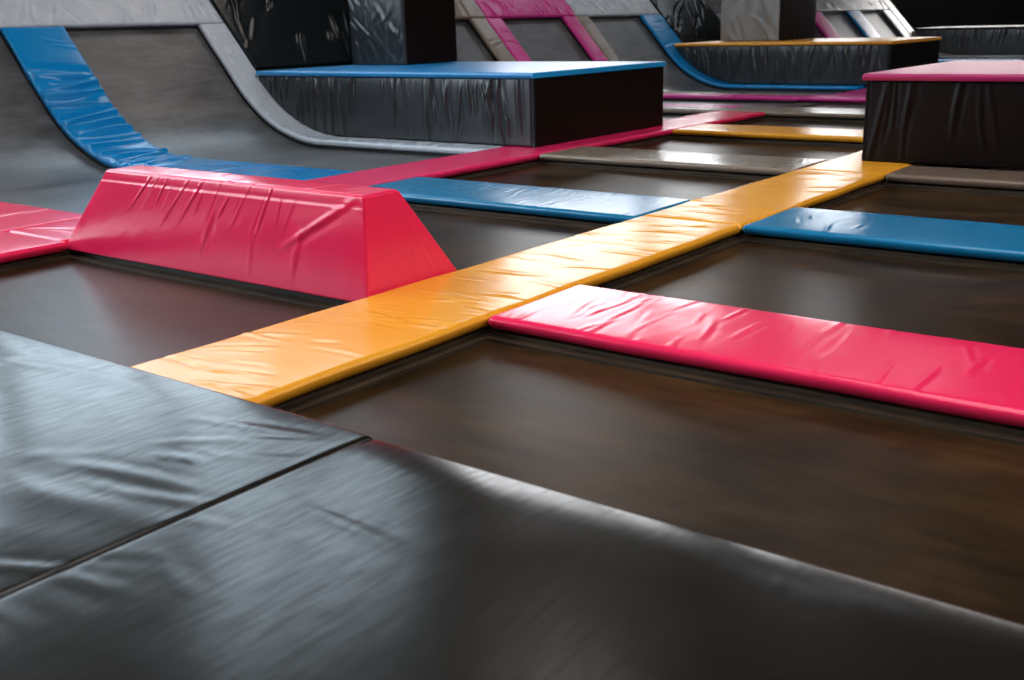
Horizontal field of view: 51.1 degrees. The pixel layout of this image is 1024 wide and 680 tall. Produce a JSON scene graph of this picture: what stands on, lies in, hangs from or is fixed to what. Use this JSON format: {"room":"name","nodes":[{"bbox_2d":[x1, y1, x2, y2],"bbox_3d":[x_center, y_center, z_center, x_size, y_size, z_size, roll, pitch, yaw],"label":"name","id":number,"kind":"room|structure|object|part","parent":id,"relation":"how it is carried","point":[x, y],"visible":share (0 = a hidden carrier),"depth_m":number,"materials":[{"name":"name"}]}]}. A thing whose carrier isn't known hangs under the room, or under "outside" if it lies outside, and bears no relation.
{"room":"indoor trampoline park","nodes":[
{"label":"indoor trampoline park","id":0,"kind":"room"},
{"bbox_2d":[9,218,80,243],"bbox_3d":[-1.900,-0.775,6.402,0.561,0.056,2.038,11,21,36],"label":"pad","id":1,"kind":"object","parent":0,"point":[62,231],"visible":0.23,"depth_m":5.74,"materials":[{"name":"pink plastic"}]},
{"bbox_2d":[889,0,1023,53],"bbox_3d":[20.878,-12.591,28.319,22.600,10.200,0.300,11,21,36],"label":"wall","id":2,"kind":"structure","parent":0,"point":[917,13],"depth_m":34.11,"materials":[{"name":"black paint"}]},
{"bbox_3d":[5.438,-1.487,10.353,22.600,0.100,51.600,11,21,36],"label":"floor","id":3,"kind":"structure","parent":0,"visible":0},
{"bbox_2d":[0,33,113,213],"bbox_3d":[-3.536,-1.565,7.845,3.985,1.943,2.060,11,21,36],"label":"trampoline","id":4,"kind":"object","parent":3,"relation":"on","point":[41,166],"visible":0.31,"depth_m":8.65,"materials":[{"name":"grey fabric"}]},
{"bbox_2d":[0,202,82,231],"bbox_3d":[-4.051,-1.422,6.897,3.646,1.128,0.617,11,21,36],"label":"pad","id":5,"kind":"object","parent":4,"relation":"on","point":[12,216],"visible":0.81,"depth_m":6.20,"materials":[{"name":"pink plastic"}]},
{"bbox_2d":[0,0,222,28],"bbox_3d":[-4.689,-2.784,9.012,0.329,0.355,5.294,11,21,36],"label":"pad","id":6,"kind":"object","parent":4,"relation":"on","point":[68,14],"visible":1,"depth_m":10.01,"materials":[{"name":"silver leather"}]},
{"bbox_2d":[0,27,354,179],"bbox_3d":[-2.763,-1.932,8.502,3.650,1.130,0.598,11,21,36],"label":"pad","id":7,"kind":"object","parent":4,"relation":"on","point":[49,58],"visible":0.97,"depth_m":9.12,"materials":[{"name":"blue leather"}]},
{"bbox_2d":[0,249,343,366],"bbox_3d":[-1.925,0.186,4.247,2.720,0.538,2.305,11,21,36],"label":"trampoline","id":8,"kind":"object","parent":3,"relation":"on","point":[128,314],"visible":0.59,"depth_m":4.44,"materials":[{"name":"black woven mesh fabric"},{"name":"black steel"}]},
{"bbox_2d":[0,231,67,262],"bbox_3d":[-3.091,-0.290,4.871,0.620,0.055,1.966,11,21,36],"label":"pad","id":9,"kind":"object","parent":8,"relation":"on","point":[13,246],"visible":1,"depth_m":5.37,"materials":[{"name":"pink plastic"}]},
{"bbox_3d":[-1.925,0.186,4.247,2.720,0.538,2.305,11,21,36],"label":"frame","id":10,"kind":"part","parent":8,"relation":"part of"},
{"bbox_2d":[67,165,456,303],"bbox_3d":[-1.261,-0.567,4.985,2.187,0.453,0.588,11,21,36],"label":"wedge","id":11,"kind":"object","parent":8,"relation":"on","point":[341,243],"visible":0.98,"depth_m":4.50,"materials":[{"name":"pink plastic"}]},
{"bbox_3d":[-1.191,-0.701,4.661,1.720,0.015,0.190,11,21,36],"label":"panel","id":12,"kind":"part","parent":11,"relation":"part of","materials":[{"name":"pink plastic"}]},
{"bbox_3d":[-0.394,-0.408,4.351,0.012,0.426,0.572,11,21,36],"label":"panel","id":13,"kind":"part","parent":11,"relation":"part of","materials":[{"name":"red leather"}]},
{"bbox_2d":[131,216,739,406],"bbox_3d":[-0.193,-0.164,4.174,0.597,0.057,3.676,11,21,36],"label":"pad","id":14,"kind":"object","parent":8,"relation":"on","point":[275,364],"visible":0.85,"depth_m":3.85,"materials":[{"name":"orange leather"}]},
{"bbox_2d":[66,26,457,171],"bbox_3d":[-2.273,-2.066,9.420,3.985,1.943,2.000,11,21,36],"label":"trampoline","id":15,"kind":"object","parent":3,"relation":"on","point":[168,83],"visible":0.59,"depth_m":9.96,"materials":[{"name":"grey fabric"}]},
{"bbox_2d":[198,23,503,153],"bbox_3d":[-1.601,-2.392,9.953,3.644,1.127,0.325,11,21,36],"label":"pad","id":16,"kind":"object","parent":15,"relation":"on","point":[220,39],"visible":0.96,"depth_m":10.53,"materials":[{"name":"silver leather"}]},
{"bbox_2d":[209,0,399,139],"bbox_3d":[-2.249,-2.851,11.934,0.738,2.024,2.090,11,21,36],"label":"padded wall","id":17,"kind":"structure","parent":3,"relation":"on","point":[272,34],"depth_m":11.48,"materials":[{"name":"black leather"}]},
{"bbox_3d":[-2.255,-2.828,11.946,0.701,1.973,2.065,11,21,36],"label":"frame","id":18,"kind":"part","parent":17,"relation":"part of","materials":[{"name":"grey leather"}]},
{"bbox_2d":[406,201,615,270],"bbox_3d":[-0.618,-0.331,5.877,2.720,0.538,1.970,11,21,36],"label":"trampoline","id":19,"kind":"object","parent":3,"relation":"on","point":[469,237],"visible":0.21,"depth_m":5.88,"materials":[{"name":"black woven trampoline mesh fabric"}]},
{"bbox_3d":[-0.618,-0.331,5.877,2.720,0.538,1.970,11,21,36],"label":"frame","id":20,"kind":"part","parent":19,"relation":"part of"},
{"bbox_2d":[400,20,693,145],"bbox_3d":[0.302,-3.085,12.631,3.985,1.943,2.040,11,21,36],"label":"trampoline","id":21,"kind":"object","parent":3,"relation":"on","point":[470,47],"visible":0.14,"depth_m":13.74,"materials":[{"name":"grey fabric"}]},
{"bbox_2d":[455,0,485,19],"bbox_3d":[-1.130,-4.193,13.449,0.332,0.355,2.174,11,21,36],"label":"pad","id":22,"kind":"object","parent":21,"relation":"on","point":[464,9],"visible":0.27,"depth_m":14.01,"materials":[{"name":"beige plastic"}]},
{"bbox_2d":[468,18,742,113],"bbox_3d":[1.088,-3.457,13.305,3.651,1.130,0.666,11,21,36],"label":"pad","id":23,"kind":"object","parent":21,"relation":"on","point":[493,32],"visible":0.46,"depth_m":13.98,"materials":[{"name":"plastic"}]},
{"bbox_2d":[442,159,778,199],"bbox_3d":[0.642,-0.830,7.449,2.720,0.538,1.980,11,21,36],"label":"trampoline","id":24,"kind":"object","parent":3,"relation":"on","point":[623,179],"visible":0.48,"depth_m":7.70,"materials":[{"name":"black woven mesh fabric"}]},
{"bbox_2d":[305,129,670,185],"bbox_3d":[0.003,-1.519,8.746,0.597,0.054,4.179,11,21,36],"label":"pad","id":25,"kind":"object","parent":24,"relation":"on","point":[453,165],"visible":0.77,"depth_m":8.18,"materials":[{"name":"plastic"}]},
{"bbox_2d":[255,61,665,147],"bbox_3d":[-0.547,-2.406,10.632,3.477,0.615,2.193,11,21,36],"label":"block","id":26,"kind":"object","parent":25,"relation":"on","point":[534,104],"visible":0.95,"depth_m":9.62,"materials":[{"name":"black leather"}]},
{"bbox_2d":[259,76,531,145],"bbox_3d":[-1.202,-2.132,9.840,3.399,0.553,0.065,11,21,36],"label":"curtain","id":27,"kind":"object","parent":26,"relation":"hanging from","point":[488,110],"depth_m":9.60,"materials":[{"name":"grey leather"}]},
{"bbox_2d":[348,0,456,64],"bbox_3d":[-1.198,-4.247,11.278,0.792,2.582,0.872,11,21,36],"label":"post","id":28,"kind":"object","parent":26,"relation":"on","point":[383,32],"visible":1,"depth_m":11.26,"materials":[{"name":"black plastic"}]},
{"bbox_2d":[369,177,689,222],"bbox_3d":[0.002,-0.878,6.573,2.146,0.055,0.666,11,21,36],"label":"pad","id":29,"kind":"object","parent":24,"relation":"on","point":[535,200],"visible":0.94,"depth_m":6.35,"materials":[{"name":"blue plastic"}]},
{"bbox_3d":[0.642,-0.830,7.449,2.720,0.538,1.980,11,21,36],"label":"frame","id":30,"kind":"part","parent":24,"relation":"part of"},
{"bbox_2d":[645,169,883,232],"bbox_3d":[1.554,-0.856,6.352,0.594,0.058,2.084,11,21,36],"label":"pad","id":31,"kind":"object","parent":24,"relation":"on","point":[741,206],"visible":0.98,"depth_m":6.19,"materials":[{"name":"yellow plastic"}]},
{"bbox_2d":[272,325,1023,624],"bbox_3d":[0.763,0.675,2.343,3.920,0.538,2.150,11,21,36],"label":"trampoline","id":32,"kind":"object","parent":3,"relation":"on","point":[918,501],"visible":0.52,"depth_m":2.82,"materials":[{"name":"black woven fabric mesh"}]},
{"bbox_3d":[0.763,0.675,2.343,3.920,0.538,2.150,11,21,36],"label":"frame","id":33,"kind":"part","parent":32,"relation":"part of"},
{"bbox_2d":[502,18,803,106],"bbox_3d":[1.601,-3.599,14.252,3.985,1.943,2.000,11,21,36],"label":"trampoline","id":34,"kind":"object","parent":3,"relation":"on","point":[542,39],"visible":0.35,"depth_m":14.90,"materials":[{"name":"black fabric"}]},
{"bbox_2d":[474,0,575,18],"bbox_3d":[0.175,-4.710,15.078,0.331,0.355,2.114,11,21,36],"label":"pad","id":35,"kind":"object","parent":34,"relation":"on","point":[503,9],"visible":1,"depth_m":14.96,"materials":[{"name":"plastic"}]},
{"bbox_2d":[561,16,813,100],"bbox_3d":[2.376,-3.967,14.911,3.651,1.130,0.665,11,21,36],"label":"pad","id":36,"kind":"object","parent":34,"relation":"on","point":[584,30],"visible":0.76,"depth_m":15.48,"materials":[{"name":"pink leather"}]},
{"bbox_2d":[649,0,720,42],"bbox_3d":[3.083,-4.966,18.592,0.729,2.027,1.897,11,21,36],"label":"ramp cover","id":37,"kind":"object","parent":3,"relation":"on","point":[691,21],"visible":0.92,"depth_m":18.25,"materials":[{"name":"black plastic"}]},
{"bbox_2d":[589,16,853,101],"bbox_3d":[2.913,-4.119,15.887,3.985,1.943,2.080,11,21,36],"label":"trampoline","id":38,"kind":"object","parent":3,"relation":"on","point":[629,37],"visible":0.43,"depth_m":16.61,"materials":[{"name":"black fabric"}]},
{"bbox_2d":[565,0,658,16],"bbox_3d":[1.563,-5.259,16.808,0.332,0.355,2.444,11,21,36],"label":"pad","id":39,"kind":"object","parent":38,"relation":"on","point":[590,8],"visible":1,"depth_m":16.67,"materials":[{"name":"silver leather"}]},
{"bbox_2d":[639,14,865,89],"bbox_3d":[3.704,-4.492,16.567,3.648,1.129,0.637,11,21,36],"label":"pad","id":40,"kind":"object","parent":38,"relation":"on","point":[656,24],"visible":0.7,"depth_m":17.02,"materials":[{"name":"blue plastic"}]},
{"bbox_2d":[674,37,941,84],"bbox_3d":[4.701,-4.486,17.164,3.514,0.627,2.327,11,21,36],"label":"block","id":41,"kind":"object","parent":40,"relation":"on","point":[829,61],"visible":0.9,"depth_m":16.18,"materials":[{"name":"black leather"}]},
{"bbox_2d":[721,0,816,40],"bbox_3d":[4.207,-6.310,17.379,1.030,2.768,1.588,11,21,36],"label":"post","id":42,"kind":"object","parent":41,"relation":"on","point":[741,20],"visible":1,"depth_m":17.20,"materials":[{"name":"grey plastic"}]},
{"bbox_2d":[606,134,942,166],"bbox_3d":[1.914,-1.334,9.035,2.720,0.538,2.070,11,21,36],"label":"trampoline","id":43,"kind":"object","parent":3,"relation":"on","point":[828,150],"visible":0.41,"depth_m":9.38,"materials":[{"name":"black woven mesh fabric"}]},
{"bbox_2d":[539,146,827,174],"bbox_3d":[1.256,-1.374,8.137,2.150,0.056,0.641,11,21,36],"label":"pad","id":44,"kind":"object","parent":43,"relation":"on","point":[735,163],"visible":0.97,"depth_m":7.96,"materials":[{"name":"beige plastic"}]},
{"bbox_2d":[645,111,764,133],"bbox_3d":[1.908,-2.274,11.121,0.598,0.056,2.094,11,21,36],"label":"pad","id":45,"kind":"object","parent":43,"relation":"on","point":[714,117],"visible":0.76,"depth_m":11.13,"materials":[{"name":"pink plastic"}]},
{"bbox_2d":[672,124,863,142],"bbox_3d":[2.558,-1.890,9.761,2.146,0.055,0.650,11,21,36],"label":"pad","id":46,"kind":"object","parent":43,"relation":"on","point":[723,130],"visible":0.7,"depth_m":9.70,"materials":[{"name":"orange leather"}]},
{"bbox_2d":[802,151,924,179],"bbox_3d":[2.824,-1.359,7.937,0.595,0.057,2.108,11,21,36],"label":"pad","id":47,"kind":"object","parent":43,"relation":"on","point":[853,162],"visible":0.4,"depth_m":7.34,"materials":[{"name":"yellow plastic"}]},
{"bbox_2d":[862,60,1023,169],"bbox_3d":[4.510,-1.531,7.210,3.622,0.610,2.133,11,21,36],"label":"block","id":48,"kind":"object","parent":47,"relation":"on","point":[967,113],"visible":1,"depth_m":7.17,"materials":[{"name":"leather"}]},
{"bbox_2d":[594,231,1023,348],"bbox_3d":[2.044,0.168,3.941,3.920,0.538,2.030,11,21,36],"label":"trampoline","id":49,"kind":"object","parent":3,"relation":"on","point":[974,299],"visible":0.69,"depth_m":4.51,"materials":[{"name":"black woven fabric mesh"}]},
{"bbox_2d":[487,284,1023,426],"bbox_3d":[1.414,0.117,3.075,3.344,0.055,0.601,11,21,36],"label":"pad","id":50,"kind":"object","parent":49,"relation":"on","point":[976,380],"visible":1,"depth_m":3.37,"materials":[{"name":"red leather"}]},
{"bbox_3d":[2.044,0.168,3.941,3.920,0.538,2.030,11,21,36],"label":"frame","id":51,"kind":"part","parent":49,"relation":"part of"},
{"bbox_2d":[807,24,825,38],"bbox_3d":[6.462,-5.524,20.314,3.985,1.943,3.870,11,21,36],"label":"trampoline","id":52,"kind":"object","parent":3,"relation":"on","point":[818,34],"visible":0.02,"depth_m":22.23,"materials":[{"name":"black fabric"}]},
{"bbox_2d":[705,0,888,12],"bbox_3d":[6.277,-7.126,22.689,0.329,0.355,9.174,11,21,36],"label":"pad","id":53,"kind":"object","parent":52,"relation":"on","point":[822,5],"visible":0.53,"depth_m":23.99,"materials":[{"name":"grey plastic"}]},
{"bbox_2d":[816,11,840,37],"bbox_3d":[7.802,-6.115,21.679,3.648,1.129,0.658,11,21,36],"label":"pad","id":54,"kind":"object","parent":52,"relation":"on","point":[825,27],"visible":0.15,"depth_m":22.46,"materials":[{"name":"leather"}]},
{"bbox_2d":[777,101,864,108],"bbox_3d":[4.561,-2.359,12.258,3.280,0.538,2.000,11,21,36],"label":"trampoline","id":55,"kind":"object","parent":3,"relation":"on","point":[857,105],"visible":0.09,"depth_m":13.31,"materials":[{"name":"grey"}]},
{"bbox_2d":[796,94,865,102],"bbox_3d":[5.033,-2.930,13.053,3.064,0.054,0.619,11,21,36],"label":"pad","id":56,"kind":"object","parent":55,"relation":"on","point":[816,97],"visible":0.37,"depth_m":13.53,"materials":[{"name":"plastic"}]},
{"bbox_2d":[821,12,865,37],"bbox_3d":[8.338,-6.267,22.654,3.985,1.943,2.090,11,21,36],"label":"trampoline","id":57,"kind":"object","parent":3,"relation":"on","point":[841,22],"visible":0.17,"depth_m":23.53,"materials":[{"name":"black fabric"}]},
{"bbox_2d":[726,116,1023,171],"bbox_3d":[3.341,-1.822,10.555,3.050,0.538,2.040,11,21,36],"label":"trampoline","id":58,"kind":"object","parent":3,"relation":"on","point":[811,122],"visible":0.16,"depth_m":11.26,"materials":[{"name":"black woven mesh fabric"}]},
{"bbox_2d":[720,106,864,118],"bbox_3d":[3.761,-2.426,11.466,3.063,0.054,0.714,11,21,36],"label":"pad","id":59,"kind":"object","parent":58,"relation":"on","point":[848,113],"visible":0.49,"depth_m":11.66,"materials":[{"name":"beige plastic"}]},
{"bbox_2d":[808,179,1023,225],"bbox_3d":[3.303,-0.330,5.510,3.920,0.538,1.965,11,21,36],"label":"trampoline","id":60,"kind":"object","parent":3,"relation":"on","point":[964,203],"visible":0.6,"depth_m":6.38,"materials":[{"name":"black woven fabric mesh"}]},
{"bbox_2d":[742,207,1023,261],"bbox_3d":[2.676,-0.383,4.649,3.342,0.056,0.653,11,21,36],"label":"pad","id":61,"kind":"object","parent":60,"relation":"on","point":[996,241],"visible":1,"depth_m":5.12,"materials":[{"name":"blue plastic"}]},
{"bbox_3d":[3.303,-0.330,5.510,3.920,0.538,1.965,11,21,36],"label":"frame","id":62,"kind":"part","parent":60,"relation":"part of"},
{"bbox_2d":[886,166,1023,189],"bbox_3d":[3.895,-0.865,6.169,3.346,0.055,0.500,11,21,36],"label":"pad","id":63,"kind":"object","parent":60,"relation":"on","point":[910,174],"visible":1,"depth_m":6.80,"materials":[{"name":"brown plastic"}]},
{"bbox_2d":[860,11,1023,59],"bbox_3d":[9.735,-6.819,24.395,3.985,1.943,2.090,11,21,36],"label":"trampoline","id":64,"kind":"object","parent":3,"relation":"on","point":[877,20],"visible":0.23,"depth_m":25.20,"materials":[{"name":"black fabric"}]},
{"bbox_2d":[846,10,1022,62],"bbox_3d":[9.168,-6.655,23.383,3.646,1.128,0.757,11,21,36],"label":"pad","id":65,"kind":"object","parent":64,"relation":"on","point":[857,17],"visible":0.54,"depth_m":24.02,"materials":[{"name":"blue plastic"}]},
{"bbox_2d":[881,10,1023,57],"bbox_3d":[10.490,-7.179,25.030,3.651,1.130,0.509,11,21,36],"label":"pad","id":66,"kind":"object","parent":64,"relation":"on","point":[897,25],"visible":0.8,"depth_m":25.59,"materials":[{"name":"leather"}]},
{"bbox_3d":[14.322,-6.057,22.775,8.912,0.055,0.614,11,21,36],"label":"pad","id":67,"kind":"object","parent":66,"relation":"on","visible":0},
{"bbox_2d":[882,0,1023,54],"bbox_3d":[10.684,-7.487,25.466,3.948,1.463,0.524,11,21,36],"label":"pad","id":68,"kind":"object","parent":67,"relation":"on","point":[887,3],"visible":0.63,"depth_m":26.16,"materials":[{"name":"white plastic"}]},
{"bbox_2d":[914,25,1023,53],"bbox_3d":[14.642,-6.838,24.189,10.330,0.633,2.326,11,21,36],"label":"block","id":69,"kind":"object","parent":68,"relation":"on","point":[1000,39],"visible":0.94,"depth_m":25.50,"materials":[{"name":"black plastic"}]},
{"bbox_3d":[6.056,-2.843,13.759,2.820,0.538,2.220,11,21,36],"label":"trampoline","id":70,"kind":"object","parent":3,"relation":"on","visible":0},
{"bbox_2d":[833,88,865,94],"bbox_3d":[4.946,-3.369,14.547,0.600,0.055,1.744,11,21,36],"label":"pad","id":71,"kind":"object","parent":70,"relation":"on","point":[860,91],"visible":0.29,"depth_m":14.16,"materials":[{"name":"leather"}]},
{"bbox_3d":[-1.696,1.022,1.289,6.700,0.599,2.600,11,21,36],"label":"trim","id":72,"kind":"structure","parent":3,"relation":"on","visible":0},
{"bbox_2d":[0,330,372,598],"bbox_3d":[-2.667,0.367,2.342,3.520,0.106,3.132,11,21,36],"label":"mat","id":73,"kind":"object","parent":72,"relation":"on","point":[98,456],"visible":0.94,"depth_m":2.40,"materials":[{"name":"black plastic"}]},
{"bbox_2d":[0,440,1023,679],"bbox_3d":[-0.084,0.862,0.430,2.978,0.104,3.134,11,21,36],"label":"mat","id":74,"kind":"object","parent":72,"relation":"on","point":[373,559],"visible":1,"depth_m":1.73,"materials":[{"name":"black plastic"}]}
]}

